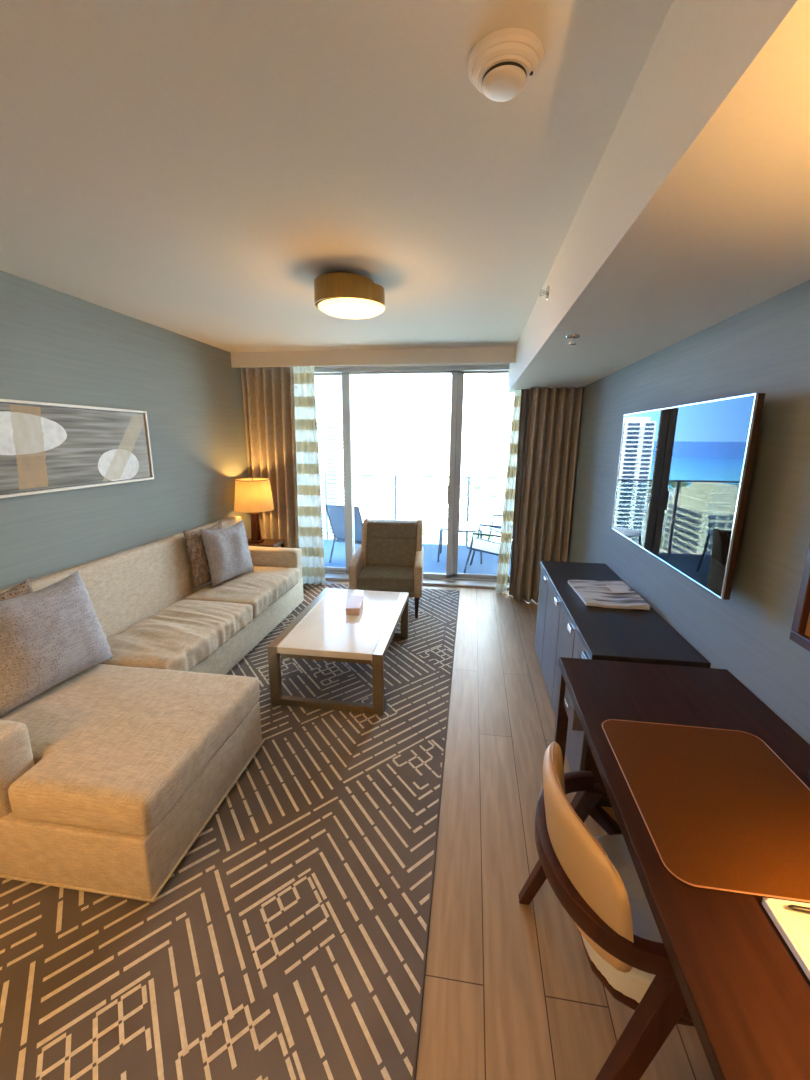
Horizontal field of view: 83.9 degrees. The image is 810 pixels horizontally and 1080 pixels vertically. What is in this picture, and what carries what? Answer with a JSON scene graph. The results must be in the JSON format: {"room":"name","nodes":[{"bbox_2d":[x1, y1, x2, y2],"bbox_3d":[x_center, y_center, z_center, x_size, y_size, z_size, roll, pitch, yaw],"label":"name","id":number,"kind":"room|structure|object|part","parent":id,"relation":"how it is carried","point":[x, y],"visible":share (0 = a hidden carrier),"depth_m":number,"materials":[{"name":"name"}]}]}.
{"room":"hotel room","nodes":[
{"label":"hotel room","id":0,"kind":"room"},
{"bbox_2d":[0,270,250,589],"bbox_3d":[-2.161,0.048,1.582,0.120,2.383,7.600,2,13,8],"label":"wall","id":1,"kind":"structure","parent":0,"point":[58,347],"depth_m":2.92,"materials":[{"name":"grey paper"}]},
{"bbox_2d":[0,399,153,497],"bbox_3d":[-1.951,-0.476,2.335,0.038,0.472,1.782,2,13,8],"label":"wall art","id":2,"kind":"object","parent":1,"relation":"attached to","point":[45,447],"visible":1,"depth_m":2.55,"materials":[{"name":"grey paper"}]},
{"bbox_2d":[0,0,673,351],"bbox_3d":[-0.486,-1.133,1.001,3.506,0.200,7.720,2,13,8],"label":"ceiling","id":3,"kind":"structure","parent":0,"point":[192,169],"depth_m":1.28,"materials":[{"name":"paint"}]},
{"bbox_2d":[241,367,298,547],"bbox_3d":[-1.356,-0.601,4.671,0.546,2.294,0.140,2,13,8],"label":"curtain","id":4,"kind":"object","parent":3,"relation":"hanging from","point":[268,392],"visible":0.61,"depth_m":4.57,"materials":[{"name":"brown fabric"}]},
{"bbox_2d":[293,366,325,584],"bbox_3d":[-1.027,-0.624,4.782,0.306,2.294,0.054,2,13,8],"label":"sheer curtain","id":5,"kind":"object","parent":3,"relation":"hanging from","point":[310,524],"visible":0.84,"depth_m":4.78,"materials":[{"name":"white fabric"}]},
{"bbox_2d":[314,271,384,318],"bbox_3d":[-0.276,-1.228,2.272,0.348,0.167,0.340,2,13,8],"label":"ceiling light","id":6,"kind":"object","parent":3,"relation":"attached to","point":[348,295],"visible":1,"depth_m":2.16,"materials":[{"name":"gold metal"}]},
{"bbox_2d":[318,298,384,318],"bbox_3d":[-0.271,-1.164,2.288,0.336,0.034,0.336,2,13,8],"label":"diffuser","id":7,"kind":"object","parent":6,"relation":"attached to","point":[348,308],"depth_m":2.22,"materials":[{"name":"beige"}]},
{"bbox_2d":[231,346,515,367],"bbox_3d":[-0.345,-1.656,4.090,2.630,0.133,0.020,2,13,8],"label":"pelmet","id":8,"kind":"structure","parent":3,"relation":"attached to","point":[461,355],"depth_m":4.07,"materials":[{"name":"paint"}]},
{"bbox_2d":[468,27,543,101],"bbox_3d":[0.211,-0.988,0.959,0.156,0.054,0.156,2,13,8],"label":"smoke detector","id":9,"kind":"object","parent":3,"relation":"attached to","point":[504,62],"visible":1,"depth_m":0.92,"materials":[{"name":"white plastic"}]},
{"bbox_2d":[300,363,508,367],"bbox_3d":[0.083,-1.948,4.752,3.266,0.248,0.160,2,13,8],"label":"wall","id":10,"kind":"structure","parent":0,"point":[484,363],"depth_m":4.71,"materials":[{"name":"paint"}]},
{"bbox_2d":[314,365,509,589],"bbox_3d":[0.065,-0.674,4.977,3.266,2.335,0.320,2,13,8],"label":"door","id":11,"kind":"structure","parent":10,"relation":"in","point":[452,578],"depth_m":4.97,"materials":[{"name":"grey metal"}]},
{"bbox_3d":[-1.041,-0.742,5.218,0.904,2.255,0.044,2,13,8],"label":"panel frame","id":12,"kind":"part","parent":11,"relation":"part of","materials":[{"name":"grey metal"}]},
{"bbox_3d":[-0.072,-0.692,5.026,1.251,2.255,0.044,2,13,8],"label":"panel frame","id":13,"kind":"part","parent":11,"relation":"part of","materials":[{"name":"grey metal"}]},
{"bbox_3d":[0.072,-0.699,5.023,3.266,2.307,0.160,2,13,8],"label":"frame","id":14,"kind":"part","parent":11,"relation":"part of","materials":[{"name":"grey metal"}]},
{"bbox_3d":[0.477,-0.497,4.966,0.022,0.200,0.038,2,13,8],"label":"handle","id":15,"kind":"part","parent":11,"relation":"part of","materials":[{"name":"grey metal"}]},
{"bbox_3d":[1.084,-0.658,4.914,1.131,2.255,0.044,2,13,8],"label":"panel frame","id":16,"kind":"part","parent":11,"relation":"part of","materials":[{"name":"grey metal"}]},
{"bbox_2d":[323,539,511,574],"bbox_3d":[0.234,0.379,6.327,7.700,0.250,1.880,2,13,8],"label":"floor","id":17,"kind":"structure","parent":0,"point":[489,565],"depth_m":6.26,"materials":[{"name":"tile"}]},
{"bbox_2d":[325,504,362,562],"bbox_3d":[-0.657,-0.112,6.091,0.561,0.808,0.689,7,14,26],"label":"balcony chair","id":18,"kind":"object","parent":17,"relation":"on","point":[335,513],"visible":0.41,"depth_m":5.86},
{"bbox_3d":[-0.889,-0.260,6.151,0.028,0.534,0.640,7,14,26],"label":"frame","id":19,"kind":"part","parent":18,"relation":"part of","materials":[{"name":"metal"}]},
{"bbox_3d":[-0.977,0.130,6.066,0.028,0.344,0.153,7,14,26],"label":"leg","id":20,"kind":"part","parent":18,"relation":"part of","materials":[{"name":"blue metal"}]},
{"bbox_3d":[-0.446,-0.208,5.933,0.028,0.534,0.640,7,14,26],"label":"frame","id":21,"kind":"part","parent":18,"relation":"part of","materials":[{"name":"metal"}]},
{"bbox_2d":[320,473,505,545],"bbox_3d":[0.369,-0.463,7.040,7.700,1.082,0.050,2,13,8],"label":"balcony railing","id":22,"kind":"object","parent":17,"relation":"on","point":[324,474],"visible":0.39,"depth_m":7.03,"materials":[{"name":"metal"}]},
{"bbox_3d":[-1.268,-0.516,7.277,0.040,1.060,0.030,2,13,8],"label":"post","id":23,"kind":"part","parent":22,"relation":"part of","materials":[{"name":"metal"}]},
{"bbox_3d":[-0.150,-0.473,7.117,0.040,1.060,0.030,2,13,8],"label":"post","id":24,"kind":"part","parent":22,"relation":"part of","materials":[{"name":"metal"}]},
{"bbox_3d":[0.373,-0.980,6.924,7.700,0.022,0.050,2,13,8],"label":"rail","id":25,"kind":"part","parent":22,"relation":"part of","materials":[{"name":"metal"}]},
{"bbox_3d":[0.968,-0.429,6.957,0.040,1.060,0.030,2,13,8],"label":"post","id":26,"kind":"part","parent":22,"relation":"part of","materials":[{"name":"metal"}]},
{"bbox_2d":[437,521,485,563],"bbox_3d":[0.775,0.027,6.269,0.680,0.471,0.680,2,13,8],"label":"table","id":27,"kind":"object","parent":17,"relation":"on","point":[464,526],"visible":0.78,"depth_m":6.10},
{"bbox_3d":[0.465,0.075,6.089,0.054,0.452,0.026,-9,16,-36],"label":"leg","id":28,"kind":"part","parent":27,"relation":"part of","materials":[{"name":"blue metal"}]},
{"bbox_3d":[0.532,-0.024,6.533,0.026,0.452,0.054,-9,16,-36],"label":"leg","id":29,"kind":"part","parent":27,"relation":"part of","materials":[{"name":"metal"}]},
{"bbox_3d":[1.019,0.097,6.010,0.046,0.452,0.046,2,13,8],"label":"leg","id":30,"kind":"part","parent":27,"relation":"part of","materials":[{"name":"metal"}]},
{"bbox_2d":[463,524,511,572],"bbox_3d":[1.133,-0.005,5.515,0.749,0.878,0.610,4,13,17],"label":"balcony chair","id":31,"kind":"object","parent":17,"relation":"on","point":[476,544],"visible":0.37,"depth_m":5.48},
{"bbox_3d":[0.973,0.199,5.300,0.595,0.567,0.030,4,13,17],"label":"leg","id":32,"kind":"part","parent":31,"relation":"part of","materials":[{"name":"metal"}]},
{"bbox_3d":[1.143,0.079,5.841,0.595,0.567,0.030,4,13,17],"label":"leg","id":33,"kind":"part","parent":31,"relation":"part of","materials":[{"name":"metal"}]},
{"bbox_3d":[1.080,-0.085,5.224,0.696,0.580,0.030,4,13,17],"label":"frame","id":34,"kind":"part","parent":31,"relation":"part of","materials":[{"name":"metal"}]},
{"bbox_2d":[488,514,512,539],"bbox_3d":[1.605,-0.197,6.384,0.749,0.878,0.610,-2,13,-11],"label":"balcony chair","id":35,"kind":"object","parent":17,"relation":"on","point":[498,530],"visible":0.09,"depth_m":6.58,"materials":[{"name":"white metal"}]},
{"bbox_3d":[1.471,-0.107,6.679,0.595,0.567,0.030,-2,13,-11],"label":"leg","id":36,"kind":"part","parent":35,"relation":"part of","materials":[{"name":"white metal"}]},
{"bbox_2d":[352,373,508,375],"bbox_3d":[0.252,-2.341,5.705,7.700,0.230,1.900,2,13,8],"label":"ceiling","id":37,"kind":"structure","parent":0,"point":[437,373],"depth_m":6.62,"materials":[{"name":"white paint"}]},
{"bbox_2d":[326,580,714,1079],"bbox_3d":[-0.504,1.348,1.559,3.506,0.120,7.720,2,13,8],"label":"floor","id":38,"kind":"structure","parent":0,"point":[511,990],"depth_m":1.55,"materials":[{"name":"brown wood"}]},
{"bbox_2d":[0,583,459,1079],"bbox_3d":[-0.935,1.147,2.131,2.196,0.014,5.945,2,13,8],"label":"area rug","id":39,"kind":"object","parent":38,"relation":"on","point":[289,941],"visible":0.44,"depth_m":1.51,"materials":[{"name":"carpet"}]},
{"bbox_2d":[0,516,303,902],"bbox_3d":[-1.267,0.516,2.953,1.267,0.858,2.924,2,13,8],"label":"sectional sofa","id":40,"kind":"object","parent":39,"relation":"on","point":[110,775],"visible":0.83,"depth_m":1.92,"materials":[{"name":"beige fabric"}]},
{"bbox_2d":[0,577,32,600],"bbox_3d":[-1.850,0.467,2.045,0.116,0.486,0.442,2,13,8],"label":"throw pillow","id":41,"kind":"object","parent":40,"relation":"on","point":[25,587],"visible":0.09,"depth_m":2.14,"materials":[{"name":"brown fabric"}]},
{"bbox_3d":[-1.742,0.929,1.700,0.685,0.537,0.160,2,13,8],"label":"armrest","id":42,"kind":"part","parent":40,"relation":"part of","materials":[{"name":"beige fabric"}]},
{"bbox_2d":[0,571,112,717],"bbox_3d":[-1.707,0.454,2.130,0.294,0.478,0.572,2,13,8],"label":"throw pillow","id":43,"kind":"object","parent":40,"relation":"on","point":[52,634],"visible":1,"depth_m":2.05,"materials":[{"name":"grey fabric"}]},
{"bbox_3d":[-1.816,0.469,3.033,0.155,0.810,2.900,2,13,8],"label":"backrest","id":44,"kind":"part","parent":40,"relation":"part of","materials":[{"name":"beige fabric"}]},
{"bbox_2d":[0,664,259,835],"bbox_3d":[-1.336,0.819,1.971,1.102,0.159,0.850,2,13,8],"label":"cushion","id":45,"kind":"object","parent":40,"relation":"on","point":[116,749],"depth_m":1.77,"materials":[{"name":"beige fabric"}]},
{"bbox_2d":[99,600,252,671],"bbox_3d":[-1.458,0.603,2.884,0.586,0.174,0.950,2,13,8],"label":"seat cushion","id":46,"kind":"object","parent":40,"relation":"on","point":[180,635],"depth_m":2.78,"materials":[{"name":"beige fabric"}]},
{"bbox_2d":[183,520,222,590],"bbox_3d":[-1.596,0.108,3.666,0.104,0.468,0.502,2,13,8],"label":"throw pillow","id":47,"kind":"object","parent":40,"relation":"on","point":[201,574],"visible":0.46,"depth_m":3.50,"materials":[{"name":"fabric"}]},
{"bbox_2d":[200,519,253,586],"bbox_3d":[-1.459,0.096,3.733,0.217,0.463,0.495,2,13,8],"label":"throw pillow","id":48,"kind":"object","parent":40,"relation":"on","point":[227,551],"visible":1,"depth_m":3.65,"materials":[{"name":"grey fabric"}]},
{"bbox_2d":[184,566,299,618],"bbox_3d":[-1.322,0.400,3.800,0.580,0.169,0.925,2,13,8],"label":"seat cushion","id":49,"kind":"object","parent":40,"relation":"on","point":[261,588],"depth_m":3.61,"materials":[{"name":"beige fabric"}]},
{"bbox_3d":[-1.338,0.335,4.355,0.685,0.536,0.160,2,13,8],"label":"armrest","id":50,"kind":"part","parent":40,"relation":"part of","materials":[{"name":"beige fabric"}]},
{"bbox_2d":[247,538,284,547],"bbox_3d":[-1.446,0.293,4.600,0.380,0.568,0.270,2,13,8],"label":"end table","id":51,"kind":"object","parent":39,"relation":"on","point":[267,542],"visible":0.16,"depth_m":4.50,"materials":[{"name":"brown wood"}]},
{"bbox_2d":[234,478,273,543],"bbox_3d":[-1.481,-0.288,4.439,0.376,0.636,0.376,2,13,8],"label":"table lamp","id":52,"kind":"object","parent":51,"relation":"on","point":[252,495],"visible":1,"depth_m":4.28,"materials":[{"name":"fabric"}]},
{"bbox_3d":[-1.480,-0.444,4.404,0.376,0.295,0.376,2,13,8],"label":"lamp shade","id":53,"kind":"part","parent":52,"relation":"part of","materials":[{"name":"yellow fabric"}]},
{"bbox_2d":[267,588,408,714],"bbox_3d":[-0.393,0.712,3.184,0.695,0.385,1.090,2,13,8],"label":"coffee table","id":54,"kind":"object","parent":39,"relation":"on","point":[323,631],"visible":1,"depth_m":2.79,"materials":[{"name":"white wood"}]},
{"bbox_3d":[-0.708,0.700,3.229,0.060,0.385,1.090,2,13,8],"label":"frame","id":55,"kind":"part","parent":54,"relation":"part of","materials":[{"name":"brown wood"}]},
{"bbox_3d":[-0.471,0.991,2.715,0.575,0.045,0.040,2,13,8],"label":"floor rail","id":56,"kind":"part","parent":54,"relation":"part of","materials":[{"name":"brown wood"}]},
{"bbox_2d":[345,595,363,614],"bbox_3d":[-0.361,0.470,3.257,0.135,0.055,0.276,2,13,8],"label":"box","id":57,"kind":"object","parent":54,"relation":"on","point":[355,603],"visible":1,"depth_m":3.19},
{"bbox_3d":[-0.079,0.725,3.139,0.060,0.385,1.090,2,13,8],"label":"frame","id":58,"kind":"part","parent":54,"relation":"part of","materials":[{"name":"brown wood"}]},
{"bbox_3d":[-0.318,0.765,3.727,0.575,0.045,0.040,2,13,8],"label":"floor rail","id":59,"kind":"part","parent":54,"relation":"part of","materials":[{"name":"brown wood"}]},
{"bbox_2d":[349,518,423,617],"bbox_3d":[-0.155,0.248,4.306,0.650,0.803,0.683,1,13,3],"label":"armchair","id":60,"kind":"object","parent":39,"relation":"on","point":[389,557],"visible":0.97,"depth_m":4.33,"materials":[{"name":"beige fabric"}]},
{"bbox_3d":[-0.447,0.275,4.286,0.070,0.339,0.595,1,13,3],"label":"arm","id":61,"kind":"part","parent":60,"relation":"part of","materials":[{"name":"beige fabric"}]},
{"bbox_2d":[357,566,413,592],"bbox_3d":[-0.164,0.354,4.193,0.508,0.159,0.395,1,13,3],"label":"seat cushion","id":62,"kind":"object","parent":60,"relation":"on","point":[372,578],"depth_m":4.01,"materials":[{"name":"brown fabric"}]},
{"bbox_2d":[366,521,416,566],"bbox_3d":[-0.128,0.044,4.396,0.489,0.435,0.209,1,13,3],"label":"cushion","id":63,"kind":"object","parent":60,"relation":"on","point":[388,543],"depth_m":4.34,"materials":[{"name":"brown fabric"}]},
{"bbox_3d":[0.105,0.604,4.075,0.042,0.213,0.042,1,13,3],"label":"leg","id":64,"kind":"part","parent":60,"relation":"part of","materials":[{"name":"brown wood"}]},
{"bbox_3d":[0.132,0.286,4.251,0.070,0.339,0.595,1,13,3],"label":"arm","id":65,"kind":"part","parent":60,"relation":"part of","materials":[{"name":"beige fabric"}]},
{"bbox_2d":[518,741,694,1079],"bbox_3d":[0.614,0.972,1.157,0.606,0.805,0.708,2,13,8],"label":"desk chair","id":66,"kind":"object","parent":38,"relation":"on","point":[596,881],"visible":0.6,"depth_m":0.97,"materials":[{"name":"beige leather"}]},
{"bbox_3d":[0.492,1.011,1.469,0.242,0.590,0.060,12,17,41],"label":"leg","id":67,"kind":"part","parent":66,"relation":"part of","materials":[{"name":"brown wood"}]},
{"bbox_3d":[0.443,0.768,1.112,0.219,0.050,0.504,1,13,1],"label":"wooden rail","id":68,"kind":"part","parent":66,"relation":"part of","materials":[{"name":"brown wood"}]},
{"bbox_3d":[0.665,0.937,1.166,0.466,0.086,0.445,2,13,8],"label":"seat","id":69,"kind":"part","parent":66,"relation":"part of","materials":[{"name":"grey leather"}]},
{"bbox_3d":[0.665,0.998,1.178,0.439,0.042,0.420,2,13,8],"label":"seat rail","id":70,"kind":"part","parent":66,"relation":"part of","materials":[{"name":"brown wood"}]},
{"bbox_3d":[0.418,1.133,0.926,0.320,0.590,0.053,-2,13,-10],"label":"leg","id":71,"kind":"part","parent":66,"relation":"part of","materials":[{"name":"brown wood"}]},
{"bbox_2d":[535,561,710,807],"bbox_3d":[1.087,0.681,2.607,0.460,0.744,1.479,2,13,8],"label":"sideboard","id":72,"kind":"object","parent":38,"relation":"on","point":[566,627],"visible":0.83,"depth_m":2.20,"materials":[{"name":"brown wood"}]},
{"bbox_3d":[0.968,0.533,3.176,0.020,0.640,0.339,2,13,8],"label":"door","id":73,"kind":"part","parent":72,"relation":"part of","materials":[{"name":"grey wood"}]},
{"bbox_3d":[0.911,0.617,2.802,0.020,0.640,0.424,2,13,8],"label":"door","id":74,"kind":"part","parent":72,"relation":"part of","materials":[{"name":"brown wood"}]},
{"bbox_3d":[0.874,0.356,2.596,0.018,0.028,0.075,2,13,8],"label":"handle","id":75,"kind":"part","parent":72,"relation":"part of","materials":[{"name":"silver metal"}]},
{"bbox_3d":[0.852,0.704,2.416,0.020,0.640,0.364,2,13,8],"label":"door","id":76,"kind":"part","parent":72,"relation":"part of","materials":[{"name":"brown wood"}]},
{"bbox_3d":[0.818,0.439,2.224,0.018,0.028,0.075,2,13,8],"label":"handle","id":77,"kind":"part","parent":72,"relation":"part of","materials":[{"name":"silver metal"}]},
{"bbox_3d":[0.801,0.778,2.083,0.020,0.640,0.314,2,13,8],"label":"door","id":78,"kind":"part","parent":72,"relation":"part of","materials":[{"name":"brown wood"}]},
{"bbox_3d":[0.773,0.505,1.930,0.018,0.028,0.075,2,13,8],"label":"handle","id":79,"kind":"part","parent":72,"relation":"part of","materials":[{"name":"silver metal"}]},
{"bbox_2d":[568,580,649,609],"bbox_3d":[1.131,0.293,2.549,0.331,0.036,0.474,2,13,8],"label":"magazine","id":80,"kind":"object","parent":72,"relation":"on","point":[606,594],"visible":1,"depth_m":2.49,"materials":[{"name":"white paper"}]},
{"bbox_2d":[553,657,809,1079],"bbox_3d":[0.752,1.054,0.865,0.601,0.775,1.936,2,13,8],"label":"writing desk","id":81,"kind":"object","parent":38,"relation":"on","point":[746,995],"visible":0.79,"depth_m":0.82,"materials":[{"name":"brown wood"}]},
{"bbox_3d":[0.620,0.856,1.818,0.042,0.741,0.040,2,13,8],"label":"leg","id":82,"kind":"part","parent":81,"relation":"part of","materials":[{"name":"brown wood"}]},
{"bbox_3d":[0.596,0.597,1.649,0.014,0.010,0.060,2,13,8],"label":"drawer pull","id":83,"kind":"part","parent":81,"relation":"part of","materials":[{"name":"silver metal"}]},
{"bbox_3d":[0.855,0.597,1.615,0.512,0.139,0.161,2,13,8],"label":"drawer","id":84,"kind":"part","parent":81,"relation":"part of","materials":[{"name":"brown wood"}]},
{"bbox_2d":[602,719,809,902],"bbox_3d":[0.759,0.605,1.080,0.432,0.005,0.526,2,13,8],"label":"desk pad","id":85,"kind":"object","parent":81,"relation":"on","point":[720,809],"visible":1,"depth_m":1.04,"materials":[{"name":"brown leather"}]},
{"bbox_2d":[762,897,809,980],"bbox_3d":[0.748,0.684,0.706,0.227,0.016,0.208,2,13,8],"label":"notepad","id":86,"kind":"object","parent":81,"relation":"on","point":[793,926],"visible":1,"depth_m":0.78,"materials":[{"name":"white paper"}]},
{"bbox_2d":[788,904,809,912],"bbox_3d":[0.745,0.654,0.788,0.132,0.010,0.016,2,13,8],"label":"ballpoint pen","id":87,"kind":"object","parent":86,"relation":"on","point":[793,907],"visible":1,"depth_m":0.80,"materials":[{"name":"gold plastic"}]},
{"bbox_2d":[508,0,809,392],"bbox_3d":[0.821,-0.844,0.929,0.636,0.315,7.600,2,13,8],"label":"soffit","id":88,"kind":"structure","parent":0,"point":[693,215],"depth_m":0.98,"materials":[{"name":"paint"}]},
{"bbox_2d":[495,390,520,592],"bbox_3d":[1.077,-0.558,4.559,0.206,2.294,0.047,2,13,8],"label":"sheer curtain","id":89,"kind":"object","parent":88,"relation":"hanging from","point":[509,498],"visible":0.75,"depth_m":4.61,"materials":[{"name":"white fabric"}]},
{"bbox_2d":[509,389,530,595],"bbox_3d":[1.181,-0.422,4.489,0.171,2.060,0.047,2,13,8],"label":"lining","id":90,"kind":"object","parent":88,"relation":"hanging from","point":[525,393],"visible":0.38,"depth_m":4.45,"materials":[{"name":"fabric"}]},
{"bbox_2d":[540,285,548,299],"bbox_3d":[0.675,-1.199,2.188,0.038,0.064,0.064,2,13,8],"label":"sprinkler","id":91,"kind":"object","parent":88,"relation":"attached to","point":[546,293],"visible":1,"depth_m":2.18,"materials":[{"name":"silver metal"}]},
{"bbox_2d":[513,386,582,602],"bbox_3d":[1.355,-0.385,4.328,0.509,2.060,0.121,2,13,8],"label":"curtain","id":92,"kind":"object","parent":88,"relation":"hanging from","point":[554,418],"visible":0.88,"depth_m":4.29,"materials":[{"name":"brown fabric"}]},
{"bbox_2d":[566,334,579,344],"bbox_3d":[0.776,-0.923,2.086,0.064,0.038,0.064,2,13,8],"label":"sprinkler","id":93,"kind":"object","parent":88,"relation":"attached to","point":[572,337],"visible":1,"depth_m":2.07,"materials":[{"name":"silver metal"}]},
{"bbox_2d":[567,280,809,743],"bbox_3d":[1.188,0.179,1.103,0.120,2.383,7.600,2,13,8],"label":"wall","id":94,"kind":"structure","parent":0,"point":[764,347],"depth_m":1.60,"materials":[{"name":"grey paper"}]},
{"bbox_2d":[612,393,764,599],"bbox_3d":[1.237,-0.263,2.094,0.098,0.682,1.280,2,13,8],"label":"television","id":95,"kind":"object","parent":94,"relation":"attached to","point":[685,471],"visible":1,"depth_m":1.80,"materials":[{"name":"black glass"}]},
{"bbox_2d":[789,541,809,651],"bbox_3d":[1.099,0.066,0.986,0.029,0.585,0.558,2,13,8],"label":"framed picture","id":96,"kind":"object","parent":94,"relation":"attached to","point":[800,632],"visible":1,"depth_m":1.27},
{"bbox_2d":[805,612,809,636],"bbox_3d":[1.107,0.066,0.985,0.008,0.525,0.498,2,13,8],"label":"print","id":97,"kind":"object","parent":96,"relation":"attached to","point":[807,614],"depth_m":1.27},
{"label":"outside","id":98,"kind":"structure","parent":0,"visible":0},
{"bbox_2d":[353,439,509,544],"bbox_3d":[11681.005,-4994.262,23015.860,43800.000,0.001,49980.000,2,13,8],"label":"land","id":99,"kind":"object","parent":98,"point":[373,456],"depth_m":1490.83,"materials":[{"name":"white"}]},
{"bbox_2d":[317,417,343,539],"bbox_3d":[-61.092,-45.660,376.248,21.000,109.500,27.800,2,13,8],"label":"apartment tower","id":100,"kind":"structure","parent":99,"relation":"on","point":[330,430],"depth_m":360.30,"materials":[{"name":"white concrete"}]},
{"bbox_2d":[354,496,360,505],"bbox_3d":[-63.749,-54.566,629.694,14.944,12.727,16.196,0,13,-2],"label":"tree","id":101,"kind":"object","parent":99,"relation":"on","point":[357,499],"visible":0.59,"depth_m":624.66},
{"bbox_2d":[354,485,361,491],"bbox_3d":[-81.438,-89.679,785.398,16.208,12.737,14.955,-1,13,-7],"label":"tree","id":102,"kind":"object","parent":99,"relation":"on","point":[357,487],"visible":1,"depth_m":780.83,"materials":[{"name":"white"}]},
{"bbox_2d":[360,509,368,520],"bbox_3d":[-58.171,-30.693,525.684,27.908,11.820,25.632,2,13,8],"label":"building","id":103,"kind":"structure","parent":99,"relation":"on","point":[364,513],"depth_m":520.15,"materials":[{"name":"white concrete"}]},
{"bbox_2d":[359,472,371,482],"bbox_3d":[-82.578,-132.459,951.950,29.497,23.180,27.217,5,14,21],"label":"tree","id":104,"kind":"object","parent":99,"relation":"on","point":[362,477],"visible":0.76,"depth_m":943.93,"materials":[{"name":"white"}]},
{"bbox_2d":[376,507,398,519],"bbox_3d":[-18.579,-25.440,484.282,22.115,20.271,22.556,2,13,8],"label":"building","id":105,"kind":"structure","parent":99,"relation":"on","point":[384,513],"depth_m":474.29,"materials":[{"name":"white concrete"}]},
{"bbox_2d":[399,509,411,519],"bbox_3d":[-5.068,-30.785,531.338,23.519,10.256,19.183,2,13,8],"label":"building","id":106,"kind":"structure","parent":99,"relation":"on","point":[403,515],"depth_m":522.18,"materials":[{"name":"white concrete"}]},
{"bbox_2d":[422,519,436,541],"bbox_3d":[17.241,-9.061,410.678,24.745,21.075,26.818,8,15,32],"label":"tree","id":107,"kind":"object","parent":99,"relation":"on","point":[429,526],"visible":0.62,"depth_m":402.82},
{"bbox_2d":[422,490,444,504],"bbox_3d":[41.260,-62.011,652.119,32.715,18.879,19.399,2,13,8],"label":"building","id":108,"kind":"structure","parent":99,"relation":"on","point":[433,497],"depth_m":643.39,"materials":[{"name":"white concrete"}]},
{"bbox_2d":[438,499,466,514],"bbox_3d":[60.016,-42.038,562.416,35.249,19.491,22.220,2,13,8],"label":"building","id":109,"kind":"structure","parent":99,"relation":"on","point":[442,504],"depth_m":553.29,"materials":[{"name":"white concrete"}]},
{"bbox_2d":[460,484,466,490],"bbox_3d":[106.963,-96.681,824.917,22.228,11.686,25.953,2,13,8],"label":"building","id":110,"kind":"structure","parent":99,"relation":"on","point":[463,487],"depth_m":812.93,"materials":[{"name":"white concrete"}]},
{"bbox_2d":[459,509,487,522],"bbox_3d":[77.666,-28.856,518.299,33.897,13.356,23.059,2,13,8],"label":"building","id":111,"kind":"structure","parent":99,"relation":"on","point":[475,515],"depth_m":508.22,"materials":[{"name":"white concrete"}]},
{"bbox_2d":[470,496,477,503],"bbox_3d":[99.204,-58.065,651.475,14.399,12.263,15.605,11,16,39],"label":"tree","id":112,"kind":"object","parent":99,"relation":"on","point":[473,499],"visible":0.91,"depth_m":646.86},
{"bbox_2d":[464,531,492,542],"bbox_3d":[60.890,1.031,370.818,22.850,19.461,24.764,11,16,39],"label":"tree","id":113,"kind":"object","parent":99,"relation":"on","point":[485,532],"visible":0.22,"depth_m":363.65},
{"bbox_2d":[471,481,485,493],"bbox_3d":[126.898,-90.685,776.185,27.520,21.626,25.393,10,16,37],"label":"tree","id":114,"kind":"object","parent":99,"relation":"on","point":[477,485],"visible":1,"depth_m":767.98,"materials":[{"name":"white"}]},
{"bbox_3d":[126.918,-93.566,775.538,27.520,15.721,25.393,10,16,37],"label":"crown","id":115,"kind":"part","parent":114,"relation":"part of","materials":[{"name":"white"}]},
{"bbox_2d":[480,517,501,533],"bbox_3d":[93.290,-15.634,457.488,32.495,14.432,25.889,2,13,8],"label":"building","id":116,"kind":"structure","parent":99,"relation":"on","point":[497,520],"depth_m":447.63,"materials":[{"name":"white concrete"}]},
{"bbox_2d":[488,489,501,497],"bbox_3d":[135.982,-68.249,682.168,22.531,19.189,24.419,2,13,5],"label":"tree","id":117,"kind":"object","parent":99,"relation":"on","point":[494,493],"visible":0.98,"depth_m":674.60,"materials":[{"name":"white"}]},
{"bbox_2d":[494,502,503,513],"bbox_3d":[119.394,-37.947,550.450,22.368,17.578,20.640,1,13,3],"label":"tree","id":118,"kind":"object","parent":99,"relation":"on","point":[499,506],"visible":0.48,"depth_m":544.84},
{"bbox_2d":[494,497,503,505],"bbox_3d":[139.569,-53.873,632.390,27.903,13.011,27.584,2,13,8],"label":"building","id":119,"kind":"structure","parent":99,"relation":"on","point":[498,499],"depth_m":624.21,"materials":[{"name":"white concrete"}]}
]}

